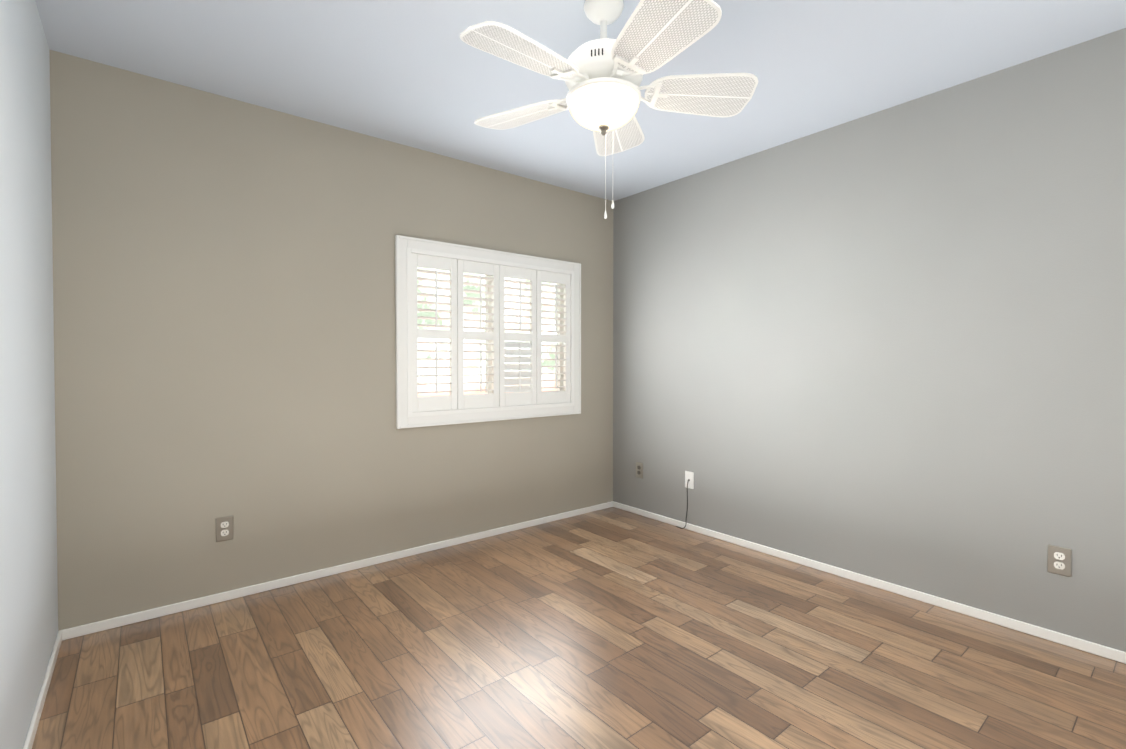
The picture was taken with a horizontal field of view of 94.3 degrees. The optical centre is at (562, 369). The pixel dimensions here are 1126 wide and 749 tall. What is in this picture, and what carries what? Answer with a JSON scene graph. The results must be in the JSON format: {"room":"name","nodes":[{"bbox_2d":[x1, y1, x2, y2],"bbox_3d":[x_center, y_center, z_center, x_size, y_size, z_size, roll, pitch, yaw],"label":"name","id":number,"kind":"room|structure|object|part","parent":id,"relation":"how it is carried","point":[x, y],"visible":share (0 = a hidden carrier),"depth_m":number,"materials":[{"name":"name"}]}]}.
{"room":"empty bedroom","nodes":[
{"label":"empty bedroom","id":0,"kind":"room"},
{"bbox_2d":[0,0,57,748],"bbox_3d":[-1.122,-0.071,0.828,0.150,2.440,3.600,-1,1,-39],"label":"wall","id":1,"kind":"structure","parent":0,"point":[28,583],"depth_m":1.62,"materials":[{"name":"paint"}]},
{"bbox_2d":[23,631,61,748],"bbox_3d":[-1.055,1.126,0.893,0.012,0.044,3.288,-1,1,-39],"label":"baseboard","id":2,"kind":"structure","parent":1,"relation":"attached to","point":[32,730],"depth_m":1.76,"materials":[{"name":"white wood"}]},
{"bbox_2d":[49,49,612,630],"bbox_3d":[-0.897,-0.109,3.228,3.220,2.440,0.150,-1,1,-39],"label":"wall","id":3,"kind":"structure","parent":0,"point":[223,305],"depth_m":2.62,"materials":[{"name":"paint"}]},
{"bbox_2d":[216,515,232,541],"bbox_3d":[-1.643,0.770,2.537,0.072,0.116,0.008,-1,1,-39],"label":"electrical outlet","id":4,"kind":"object","parent":3,"relation":"attached to","point":[224,528],"visible":1,"depth_m":2.53,"materials":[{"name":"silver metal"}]},
{"bbox_2d":[58,501,613,640],"bbox_3d":[-0.846,1.090,3.184,3.220,0.044,0.012,-1,1,-39],"label":"baseboard","id":5,"kind":"structure","parent":3,"relation":"attached to","point":[95,627],"depth_m":2.73,"materials":[{"name":"white wood"}]},
{"bbox_2d":[395,235,578,428],"bbox_3d":[-0.471,-0.229,3.558,1.420,1.130,0.170,-1,1,-39],"label":"window","id":6,"kind":"structure","parent":3,"relation":"in","point":[456,404],"depth_m":3.46,"materials":[{"name":"white wood"}]},
{"bbox_3d":[-0.505,-0.229,3.601,1.236,0.946,0.004,-1,1,-39],"label":"glass","id":7,"kind":"part","parent":6,"relation":"part of","materials":[{"name":"clear glass"}]},
{"bbox_2d":[396,235,580,428],"bbox_3d":[-0.417,-0.228,3.492,1.420,1.130,0.008,-1,1,-39],"label":"window frame","id":8,"kind":"structure","parent":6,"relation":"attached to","point":[398,348],"depth_m":3.30,"materials":[{"name":"white wood"}]},
{"bbox_2d":[417,269,566,393],"bbox_3d":[-0.432,-0.229,3.510,1.150,0.766,0.071,-1,1,-39],"label":"louvers","id":9,"kind":"object","parent":6,"relation":"attached to","point":[519,384],"visible":0.81,"depth_m":3.49,"materials":[{"name":"white wood"}]},
{"bbox_3d":[-0.505,-0.233,3.601,1.288,0.990,0.040,-1,1,-39],"label":"sash frame","id":10,"kind":"part","parent":6,"relation":"part of","materials":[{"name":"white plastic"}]},
{"bbox_2d":[32,507,1125,748],"bbox_3d":[0.188,1.182,1.907,3.520,0.100,3.600,-1,1,-39],"label":"floor","id":11,"kind":"structure","parent":0,"point":[612,627],"depth_m":2.01,"materials":[{"name":"brown wood"}]},
{"bbox_2d":[35,0,1125,200],"bbox_3d":[0.188,-1.357,1.868,3.520,0.100,3.600,-1,1,-39],"label":"ceiling","id":12,"kind":"structure","parent":0,"point":[420,74],"depth_m":2.21,"materials":[{"name":"paint"}]},
{"bbox_2d":[460,0,757,218],"bbox_3d":[0.123,-0.937,1.857,1.038,0.741,1.073,-1,1,-39],"label":"ceiling fan","id":13,"kind":"object","parent":12,"relation":"hanging from","point":[602,77],"visible":1,"depth_m":1.78,"materials":[{"name":"white"}]},
{"bbox_3d":[-0.120,-0.999,1.650,0.400,0.008,0.220,-1,14,-41],"label":"blade","id":14,"kind":"part","parent":13,"relation":"part of","materials":[{"name":"white wicker"}]},
{"bbox_3d":[-0.153,-1.005,2.060,0.400,0.008,0.220,1,14,31],"label":"blade","id":15,"kind":"part","parent":13,"relation":"part of","materials":[{"name":"white"}]},
{"bbox_3d":[0.146,-1.145,1.875,0.280,0.325,0.280,-1,1,-39],"label":"motor","id":16,"kind":"part","parent":13,"relation":"part of","materials":[{"name":"white metal"}]},
{"bbox_3d":[0.146,-0.918,1.879,0.256,0.092,0.256,-1,1,-39],"label":"lamp shade","id":17,"kind":"part","parent":13,"relation":"part of","materials":[{"name":"white glass"}]},
{"label":"blade","id":18,"kind":"part","parent":13,"relation":"part of","materials":[{"name":"white wicker"}]},
{"bbox_3d":[0.280,-0.997,1.554,0.220,0.008,0.400,14,-4,-22],"label":"blade","id":19,"kind":"part","parent":13,"relation":"part of","materials":[{"name":"white wicker"}]},
{"bbox_3d":[0.495,-1.003,1.905,0.400,0.008,0.220,0,-12,-5],"label":"blade","id":20,"kind":"part","parent":13,"relation":"part of","materials":[{"name":"white wicker"}]},
{"bbox_2d":[613,28,1125,651],"bbox_3d":[1.498,-0.104,2.947,0.150,2.440,3.600,-1,1,-39],"label":"wall","id":21,"kind":"structure","parent":0,"point":[889,344],"depth_m":2.56,"materials":[{"name":"paint"}]},
{"bbox_2d":[636,462,642,477],"bbox_3d":[0.579,0.760,3.971,0.008,0.116,0.072,-1,1,-39],"label":"electrical outlet","id":22,"kind":"object","parent":21,"relation":"attached to","point":[639,469],"visible":1,"depth_m":3.96,"materials":[{"name":"grey plastic"}]},
{"bbox_2d":[676,471,693,528],"bbox_3d":[0.845,0.903,3.625,0.033,0.404,0.129,-1,1,-39],"label":"electrical outlet","id":23,"kind":"object","parent":21,"relation":"attached to","point":[689,479],"visible":0.98,"depth_m":3.60,"materials":[{"name":"white plastic"}]},
{"bbox_3d":[0.831,0.932,3.636,0.024,0.346,0.096,-1,1,-39],"label":"cord","id":24,"kind":"part","parent":23,"relation":"part of","materials":[{"name":"black plastic"}]},
{"bbox_3d":[0.873,0.760,3.609,0.006,0.116,0.072,-1,1,-39],"label":"plate","id":25,"kind":"part","parent":23,"relation":"part of","materials":[{"name":"white plastic"}]},
{"bbox_2d":[613,502,1125,663],"bbox_3d":[1.439,1.095,2.910,0.012,0.044,3.288,-1,1,-39],"label":"baseboard","id":26,"kind":"structure","parent":21,"relation":"attached to","point":[1072,641],"depth_m":2.56,"materials":[{"name":"white wood"}]},
{"bbox_2d":[1048,544,1071,576],"bbox_3d":[2.048,0.786,2.156,0.008,0.116,0.072,-1,1,-39],"label":"electrical outlet","id":27,"kind":"object","parent":21,"relation":"attached to","point":[1059,560],"visible":1,"depth_m":2.15,"materials":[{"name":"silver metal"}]},
{"label":"outside","id":28,"kind":"structure","parent":0,"visible":0},
{"bbox_2d":[417,267,556,396],"bbox_3d":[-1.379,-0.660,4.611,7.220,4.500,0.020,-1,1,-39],"label":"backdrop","id":29,"kind":"structure","parent":28,"point":[471,355],"depth_m":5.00,"materials":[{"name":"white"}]}
]}

